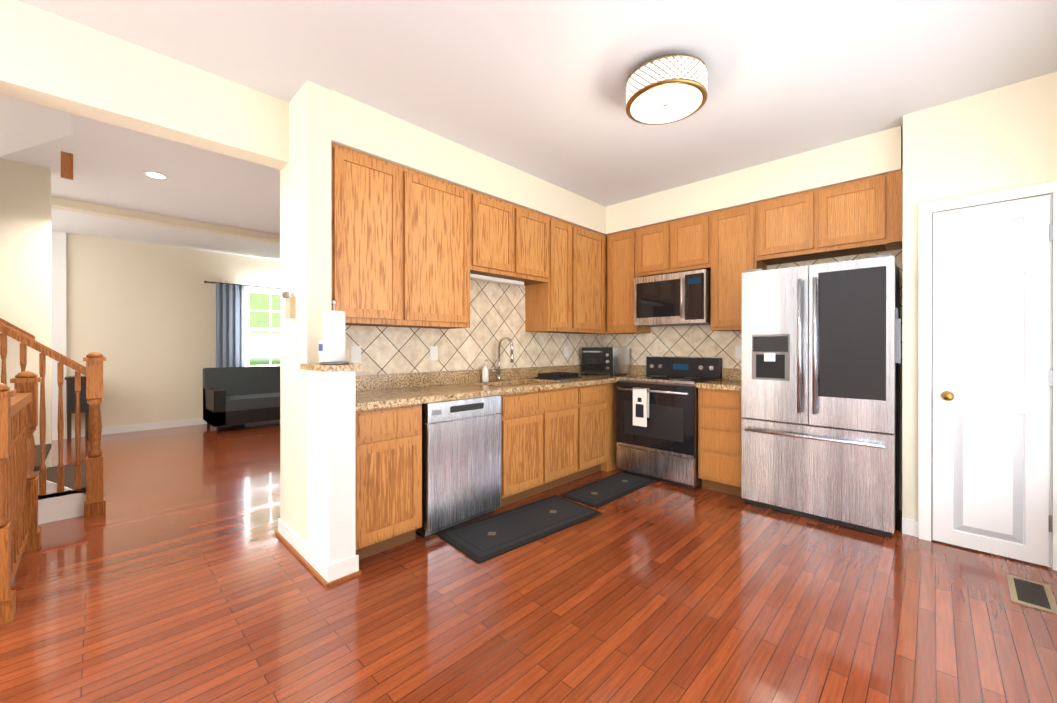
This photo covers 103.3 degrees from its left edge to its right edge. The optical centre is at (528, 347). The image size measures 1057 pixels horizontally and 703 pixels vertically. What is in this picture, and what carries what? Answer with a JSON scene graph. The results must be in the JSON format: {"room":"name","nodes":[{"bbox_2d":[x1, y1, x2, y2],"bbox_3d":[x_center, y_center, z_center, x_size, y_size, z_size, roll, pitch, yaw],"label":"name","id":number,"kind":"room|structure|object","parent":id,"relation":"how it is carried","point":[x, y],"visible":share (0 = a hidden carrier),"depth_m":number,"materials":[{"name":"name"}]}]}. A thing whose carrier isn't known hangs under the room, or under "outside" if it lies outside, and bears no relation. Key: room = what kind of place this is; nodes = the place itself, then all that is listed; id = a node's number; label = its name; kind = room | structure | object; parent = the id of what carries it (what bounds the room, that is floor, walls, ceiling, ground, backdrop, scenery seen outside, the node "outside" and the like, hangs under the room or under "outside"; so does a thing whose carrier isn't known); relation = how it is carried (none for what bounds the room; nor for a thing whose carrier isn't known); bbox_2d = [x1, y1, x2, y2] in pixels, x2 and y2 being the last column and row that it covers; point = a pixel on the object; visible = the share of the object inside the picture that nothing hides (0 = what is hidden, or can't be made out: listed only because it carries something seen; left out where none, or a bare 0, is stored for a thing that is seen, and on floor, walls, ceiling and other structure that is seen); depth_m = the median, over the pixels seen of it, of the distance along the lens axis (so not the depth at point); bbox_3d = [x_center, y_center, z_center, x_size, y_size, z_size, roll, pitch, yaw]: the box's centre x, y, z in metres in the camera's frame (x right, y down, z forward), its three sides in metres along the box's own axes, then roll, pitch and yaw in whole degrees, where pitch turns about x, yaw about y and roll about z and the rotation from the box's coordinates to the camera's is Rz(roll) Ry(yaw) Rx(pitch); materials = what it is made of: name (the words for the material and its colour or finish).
{"room":"kitchen","nodes":[
{"label":"kitchen","id":0,"kind":"room"},
{"bbox_2d":[0,158,66,466],"bbox_3d":[-6.061,-0.153,3.579,2.900,2.740,2.740,0,0,44],"label":"wall","id":1,"kind":"structure","parent":0,"point":[32,273],"depth_m":3.49,"materials":[{"name":"beige paint"}]},
{"bbox_2d":[0,94,72,179],"bbox_3d":[-3.834,-0.411,1.601,1.150,2.318,2.800,0,0,44],"label":"ceiling soffit","id":2,"kind":"structure","parent":0,"point":[24,124],"depth_m":2.65,"materials":[{"name":"white paint"}]},
{"bbox_2d":[66,233,279,430],"bbox_3d":[-5.551,-0.158,6.295,0.150,2.740,7.350,0,0,44],"label":"wall","id":3,"kind":"structure","parent":0,"point":[141,317],"depth_m":6.14,"materials":[{"name":"beige paint"}]},
{"bbox_2d":[71,418,206,437],"bbox_3d":[-5.492,1.162,6.241,0.012,0.100,7.350,0,0,44],"label":"baseboard","id":4,"kind":"structure","parent":3,"relation":"attached to","point":[197,421],"depth_m":6.13,"materials":[{"name":"white wood"}]},
{"bbox_2d":[204,281,279,367],"bbox_3d":[-4.486,0.050,7.199,0.119,2.200,1.770,0,0,44],"label":"curtain","id":5,"kind":"object","parent":3,"relation":"hanging from","point":[230,324],"visible":0.73,"depth_m":6.76,"materials":[{"name":"grey fabric"}]},
{"bbox_2d":[245,288,279,366],"bbox_3d":[-4.368,-0.315,7.370,0.050,1.350,1.120,0,0,44],"label":"living room window","id":6,"kind":"structure","parent":3,"relation":"in","point":[262,327],"depth_m":7.18,"materials":[{"name":"white"}]},
{"bbox_2d":[0,0,581,375],"bbox_3d":[-1.670,-0.152,2.532,0.161,2.740,7.350,0,0,44],"label":"wall","id":7,"kind":"structure","parent":0,"point":[50,60],"depth_m":2.10,"materials":[{"name":"beige paint"}]},
{"bbox_2d":[331,143,414,326],"bbox_3d":[-1.097,-0.687,2.784,0.328,1.069,0.532,0,0,44],"label":"upper cabinet","id":8,"kind":"object","parent":7,"relation":"attached to","point":[411,248],"depth_m":2.67,"materials":[{"name":"brown wood"}]},
{"bbox_2d":[407,171,482,328],"bbox_3d":[-0.759,-0.688,3.132,0.328,1.069,0.725,0,0,44],"label":"upper cabinet","id":9,"kind":"object","parent":7,"relation":"attached to","point":[448,216],"depth_m":3.07,"materials":[{"name":"brown wood"}]},
{"bbox_2d":[355,365,581,388],"bbox_3d":[-0.274,0.249,3.846,0.018,0.105,3.202,0,0,44],"label":"backsplash","id":10,"kind":"structure","parent":7,"relation":"attached to","point":[386,381],"depth_m":3.41,"materials":[{"name":"beige stone"}]},
{"bbox_2d":[345,279,596,374],"bbox_3d":[-0.282,-0.276,3.857,0.008,0.937,3.215,0,0,44],"label":"tile backsplash","id":11,"kind":"structure","parent":7,"relation":"attached to","point":[497,312],"depth_m":3.68,"materials":[{"name":"beige tile"}]},
{"bbox_2d":[351,346,360,362],"bbox_3d":[-1.199,0.048,2.904,0.005,0.114,0.070,0,0,44],"label":"electrical outlet plate","id":12,"kind":"object","parent":11,"relation":"attached to","point":[355,354],"depth_m":2.90,"materials":[{"name":"white plastic"}]},
{"bbox_2d":[430,346,437,360],"bbox_3d":[-0.760,0.047,3.356,0.005,0.114,0.070,0,0,44],"label":"electrical outlet plate","id":13,"kind":"object","parent":11,"relation":"attached to","point":[433,349],"depth_m":3.35,"materials":[{"name":"white plastic"}]},
{"bbox_2d":[564,346,567,356],"bbox_3d":[0.410,0.045,4.562,0.005,0.114,0.070,0,0,44],"label":"electrical outlet plate","id":14,"kind":"object","parent":11,"relation":"attached to","point":[565,347],"depth_m":4.56,"materials":[{"name":"white plastic"}]},
{"bbox_2d":[483,194,522,282],"bbox_3d":[-0.368,-0.914,3.535,0.328,0.617,0.537,0,0,44],"label":"upper cabinet","id":15,"kind":"object","parent":7,"relation":"attached to","point":[502,220],"depth_m":3.48,"materials":[{"name":"brown wood"}]},
{"bbox_2d":[507,208,550,286],"bbox_3d":[-0.099,-0.915,3.812,0.328,0.617,0.521,0,0,44],"label":"upper cabinet","id":16,"kind":"object","parent":7,"relation":"attached to","point":[536,226],"depth_m":3.78,"materials":[{"name":"brown wood"}]},
{"bbox_2d":[525,217,578,333],"bbox_3d":[0.200,-0.689,4.121,0.328,1.069,0.481,0,0,44],"label":"upper cabinet","id":17,"kind":"object","parent":7,"relation":"attached to","point":[553,307],"depth_m":4.03,"materials":[{"name":"brown wood"}]},
{"bbox_2d":[579,227,606,333],"bbox_3d":[0.494,-0.690,4.424,0.328,1.069,0.647,0,0,44],"label":"upper cabinet","id":18,"kind":"object","parent":7,"relation":"attached to","point":[592,245],"depth_m":4.39,"materials":[{"name":"brown wood"}]},
{"bbox_2d":[280,80,330,542],"bbox_3d":[-1.394,-0.152,2.602,0.500,2.740,0.135,0,0,44],"label":"wall column","id":19,"kind":"structure","parent":0,"point":[305,226],"depth_m":2.46,"materials":[{"name":"beige paint"}]},
{"bbox_2d":[283,292,295,317],"bbox_3d":[-1.451,-0.257,2.528,0.090,0.150,0.050,0,0,44],"label":"thermostat","id":20,"kind":"object","parent":19,"relation":"attached to","point":[290,307],"visible":1,"depth_m":2.51,"materials":[{"name":"beige plastic"}]},
{"bbox_2d":[307,370,355,564],"bbox_3d":[-1.096,0.671,2.314,0.330,1.095,0.135,0,0,44],"label":"wall","id":21,"kind":"structure","parent":0,"point":[331,492],"depth_m":2.21,"materials":[{"name":"white paint"}]},
{"bbox_2d":[275,519,360,587],"bbox_3d":[-1.277,1.168,2.488,0.878,0.100,0.179,0,0,44],"label":"baseboard","id":22,"kind":"structure","parent":21,"relation":"attached to","point":[322,567],"depth_m":2.31,"materials":[{"name":"white wood"}]},
{"bbox_2d":[300,363,362,371],"bbox_3d":[-1.093,0.107,2.310,0.380,0.032,0.195,0,0,44],"label":"countertop","id":23,"kind":"structure","parent":21,"relation":"on","point":[330,368],"depth_m":2.20,"materials":[{"name":"stone"}]},
{"bbox_2d":[319,340,322,361],"bbox_3d":[-1.139,0.010,2.352,0.077,0.160,0.052,0,0,44],"label":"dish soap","id":24,"kind":"object","parent":23,"relation":"on","point":[320,350],"visible":0.1,"depth_m":2.34,"materials":[{"name":"white plastic"}]},
{"bbox_2d":[319,300,348,364],"bbox_3d":[-1.055,-0.084,2.270,0.150,0.347,0.150,0,0,44],"label":"paper towel","id":25,"kind":"object","parent":23,"relation":"on","point":[334,337],"visible":0.98,"depth_m":2.22,"materials":[{"name":"white paper"}]},
{"bbox_2d":[0,420,1056,702],"bbox_3d":[-2.322,1.247,3.167,9.245,0.060,7.750,0,0,44],"label":"floor","id":26,"kind":"structure","parent":0,"point":[178,572],"depth_m":1.94,"materials":[{"name":"brown wood"}]},
{"bbox_2d":[0,371,41,624],"bbox_3d":[-2.701,0.681,2.189,1.055,1.075,0.135,0,0,44],"label":"guard","id":27,"kind":"object","parent":26,"relation":"on","point":[20,532],"visible":1,"depth_m":2.19,"materials":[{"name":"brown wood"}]},
{"bbox_2d":[0,318,105,524],"bbox_3d":[-4.658,-0.280,2.179,1.052,2.997,3.442,0,0,44],"label":"staircase","id":28,"kind":"structure","parent":26,"relation":"on","point":[70,491],"depth_m":2.99,"materials":[{"name":"brown wood"}]},
{"bbox_2d":[65,376,88,441],"bbox_3d":[-5.947,0.798,5.518,0.305,0.830,0.230,0,0,44],"label":"chair","id":29,"kind":"object","parent":26,"relation":"on","point":[71,398],"visible":0.73,"depth_m":5.39,"materials":[{"name":"black wood"}]},
{"bbox_2d":[203,366,279,432],"bbox_3d":[-4.028,0.760,6.875,0.910,0.900,2.000,0,0,44],"label":"sofa","id":30,"kind":"object","parent":26,"relation":"on","point":[236,395],"visible":0.54,"depth_m":6.38,"materials":[{"name":"black leather"}]},
{"bbox_2d":[355,405,421,559],"bbox_3d":[-1.025,0.781,2.648,0.622,0.875,0.436,0,0,44],"label":"base cabinet","id":31,"kind":"object","parent":26,"relation":"on","point":[388,442],"depth_m":2.43,"materials":[{"name":"brown wood"}]},
{"bbox_2d":[355,373,645,412],"bbox_3d":[-0.052,0.321,3.634,0.644,0.040,3.208,0,0,44],"label":"countertop","id":32,"kind":"structure","parent":31,"relation":"on","point":[414,394],"depth_m":3.01,"materials":[{"name":"beige stone"}]},
{"bbox_2d":[482,360,488,381],"bbox_3d":[-0.377,0.203,3.654,0.064,0.194,0.060,0,0,44],"label":"soap dispenser","id":33,"kind":"object","parent":32,"relation":"on","point":[485,374],"visible":1,"depth_m":3.63,"materials":[{"name":"white plastic"}]},
{"bbox_2d":[492,337,513,380],"bbox_3d":[-0.232,0.102,3.693,0.212,0.397,0.114,0,0,44],"label":"faucet","id":34,"kind":"object","parent":32,"relation":"on","point":[498,377],"visible":1,"depth_m":3.75,"materials":[{"name":"silver metal"}]},
{"bbox_2d":[534,372,580,379],"bbox_3d":[0.289,0.275,4.094,0.300,0.050,0.360,0,0,44],"label":"dish rack","id":35,"kind":"object","parent":32,"relation":"on","point":[559,375],"visible":1,"depth_m":4.01,"materials":[{"name":"black metal"}]},
{"bbox_2d":[582,347,628,375],"bbox_3d":[0.843,0.146,4.622,0.400,0.305,0.370,0,0,44],"label":"toaster oven","id":36,"kind":"object","parent":32,"relation":"on","point":[611,361],"visible":1,"depth_m":4.50,"materials":[{"name":"black metal"}]},
{"bbox_2d":[416,395,500,537],"bbox_3d":[-0.623,0.783,3.035,0.587,0.868,0.618,0,0,44],"label":"dishwasher","id":37,"kind":"object","parent":26,"relation":"on","point":[461,461],"visible":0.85,"depth_m":2.79,"materials":[{"name":"silver metal"}]},
{"bbox_2d":[467,381,586,508],"bbox_3d":[-0.072,0.779,3.630,0.622,0.875,0.991,0,0,44],"label":"base cabinet","id":38,"kind":"object","parent":26,"relation":"on","point":[555,433],"depth_m":3.39,"materials":[{"name":"brown wood"}]},
{"bbox_2d":[587,385,610,474],"bbox_3d":[0.368,0.778,4.083,0.622,0.875,0.556,0,0,44],"label":"base cabinet","id":39,"kind":"object","parent":26,"relation":"on","point":[598,396],"depth_m":3.97,"materials":[{"name":"brown wood"}]},
{"bbox_2d":[611,381,616,469],"bbox_3d":[0.785,0.777,4.513,0.622,0.875,0.783,0,0,44],"label":"base cabinet","id":40,"kind":"object","parent":26,"relation":"on","point":[613,383],"depth_m":4.16,"materials":[{"name":"brown wood"}]},
{"bbox_2d":[616,356,721,487],"bbox_3d":[1.327,0.653,4.001,0.756,1.125,0.730,0,0,44],"label":"stove","id":41,"kind":"object","parent":26,"relation":"on","point":[657,421],"visible":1,"depth_m":3.79,"materials":[{"name":"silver metal"}]},
{"bbox_2d":[696,368,744,496],"bbox_3d":[1.778,0.706,3.646,0.370,1.020,0.645,0,0,44],"label":"base cabinet","id":42,"kind":"object","parent":26,"relation":"on","point":[720,417],"visible":0.69,"depth_m":3.45,"materials":[{"name":"brown wood"}]},
{"bbox_2d":[741,253,900,537],"bbox_3d":[2.195,0.310,3.142,0.918,1.815,0.733,0,0,44],"label":"fridge","id":43,"kind":"object","parent":26,"relation":"on","point":[821,352],"visible":1,"depth_m":2.87,"materials":[{"name":"silver metal"}]},
{"bbox_2d":[1006,574,1056,614],"bbox_3d":[2.488,1.216,2.068,0.157,0.006,0.345,0,0,44],"label":"floor vent","id":44,"kind":"object","parent":26,"relation":"in","point":[1032,594],"visible":1,"depth_m":2.05,"materials":[{"name":"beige metal"}]},
{"bbox_2d":[0,0,1056,260],"bbox_3d":[-2.322,-1.563,3.162,9.245,0.080,7.750,0,0,44],"label":"ceiling","id":45,"kind":"structure","parent":0,"point":[536,88],"depth_m":2.34,"materials":[{"name":"white paint"}]},
{"bbox_2d":[143,171,168,178],"bbox_3d":[-3.290,-1.520,3.690,0.170,0.008,0.170,0,0,44],"label":"recessed light","id":46,"kind":"object","parent":45,"relation":"in","point":[153,174],"visible":0.94,"depth_m":3.68,"materials":[{"name":"white"}]},
{"bbox_2d":[51,196,279,243],"bbox_3d":[-4.190,-1.484,4.974,0.160,0.085,7.350,0,0,44],"label":"beam","id":47,"kind":"structure","parent":45,"relation":"attached to","point":[100,210],"depth_m":4.81,"materials":[{"name":"beige paint"}]},
{"bbox_2d":[626,54,706,124],"bbox_3d":[0.762,-1.427,2.323,0.430,0.188,0.430,0,0,44],"label":"ceiling lamp","id":48,"kind":"object","parent":45,"relation":"attached to","point":[666,89],"visible":1,"depth_m":2.21,"materials":[{"name":"glass"},{"name":"bronze"}]},
{"bbox_2d":[331,90,902,235],"bbox_3d":[0.695,-1.375,2.908,2.730,0.295,3.215,0,0,44],"label":"soffit","id":49,"kind":"object","parent":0,"point":[360,127],"depth_m":3.27,"materials":[{"name":"beige paint"}]},
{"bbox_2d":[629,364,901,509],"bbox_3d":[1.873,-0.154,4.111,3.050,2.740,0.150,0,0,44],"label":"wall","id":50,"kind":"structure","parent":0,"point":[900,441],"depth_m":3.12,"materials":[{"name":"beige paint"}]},
{"bbox_2d":[607,229,650,333],"bbox_3d":[1.086,-0.690,4.537,0.355,1.069,0.328,0,0,44],"label":"upper cabinet","id":51,"kind":"object","parent":50,"relation":"attached to","point":[621,245],"depth_m":4.43,"materials":[{"name":"brown wood"}]},
{"bbox_2d":[629,365,645,372],"bbox_3d":[1.073,0.247,4.757,0.648,0.105,0.018,0,0,44],"label":"backsplash","id":52,"kind":"structure","parent":50,"relation":"attached to","point":[632,368],"depth_m":4.62,"materials":[{"name":"beige stone"}]},
{"bbox_2d":[635,220,678,277],"bbox_3d":[1.374,-0.977,4.258,0.446,0.495,0.328,0,0,44],"label":"upper cabinet","id":53,"kind":"object","parent":50,"relation":"attached to","point":[656,246],"depth_m":4.14,"materials":[{"name":"brown wood"}]},
{"bbox_2d":[634,269,710,326],"bbox_3d":[1.446,-0.461,4.107,0.716,0.481,0.441,0,0,44],"label":"microwave","id":54,"kind":"object","parent":53,"relation":"attached to","point":[678,299],"visible":0.94,"depth_m":3.94,"materials":[{"name":"silver metal"}]},
{"bbox_2d":[679,213,710,271],"bbox_3d":[1.592,-0.976,4.046,0.446,0.495,0.328,0,0,44],"label":"upper cabinet","id":55,"kind":"object","parent":50,"relation":"attached to","point":[694,231],"depth_m":3.87,"materials":[{"name":"brown wood"}]},
{"bbox_2d":[710,202,766,330],"bbox_3d":[1.888,-0.689,3.760,0.378,1.069,0.328,0,0,44],"label":"upper cabinet","id":56,"kind":"object","parent":50,"relation":"attached to","point":[727,248],"depth_m":3.66,"materials":[{"name":"brown wood"}]},
{"bbox_2d":[597,249,902,373],"bbox_3d":[1.827,-0.276,4.045,2.715,0.937,0.008,0,0,44],"label":"tile backsplash","id":57,"kind":"structure","parent":50,"relation":"attached to","point":[691,340],"depth_m":4.19,"materials":[{"name":"beige tile"}]},
{"bbox_2d":[735,346,741,358],"bbox_3d":[1.967,0.046,3.900,0.070,0.114,0.005,0,0,44],"label":"electrical outlet plate","id":58,"kind":"object","parent":57,"relation":"attached to","point":[738,349],"depth_m":3.90,"materials":[{"name":"white plastic"}]},
{"bbox_2d":[759,186,834,265],"bbox_3d":[2.200,-0.978,3.456,0.493,0.490,0.328,0,0,44],"label":"upper cabinet","id":59,"kind":"object","parent":50,"relation":"attached to","point":[795,227],"depth_m":3.33,"materials":[{"name":"brown wood"}]},
{"bbox_2d":[831,170,902,256],"bbox_3d":[2.478,-0.977,3.186,0.566,0.490,0.328,0,0,44],"label":"upper cabinet","id":60,"kind":"object","parent":50,"relation":"attached to","point":[867,214],"depth_m":3.02,"materials":[{"name":"brown wood"}]},
{"bbox_2d":[902,71,1056,520],"bbox_3d":[2.881,-0.152,2.680,0.700,2.740,0.500,0,0,44],"label":"wall","id":61,"kind":"structure","parent":0,"point":[999,139],"depth_m":2.57,"materials":[{"name":"beige paint"}]},
{"bbox_2d":[918,181,1056,570],"bbox_3d":[2.714,0.155,2.469,0.596,2.126,0.036,0,0,44],"label":"door frame","id":62,"kind":"structure","parent":61,"relation":"attached to","point":[925,495],"depth_m":2.63,"materials":[{"name":"white wood"}]},
{"bbox_2d":[933,195,1052,566],"bbox_3d":[2.691,0.184,2.440,0.471,2.048,0.106,0,0,44],"label":"pantry door","id":63,"kind":"structure","parent":61,"relation":"in","point":[992,377],"depth_m":2.45,"materials":[{"name":"white wood"}]}
]}

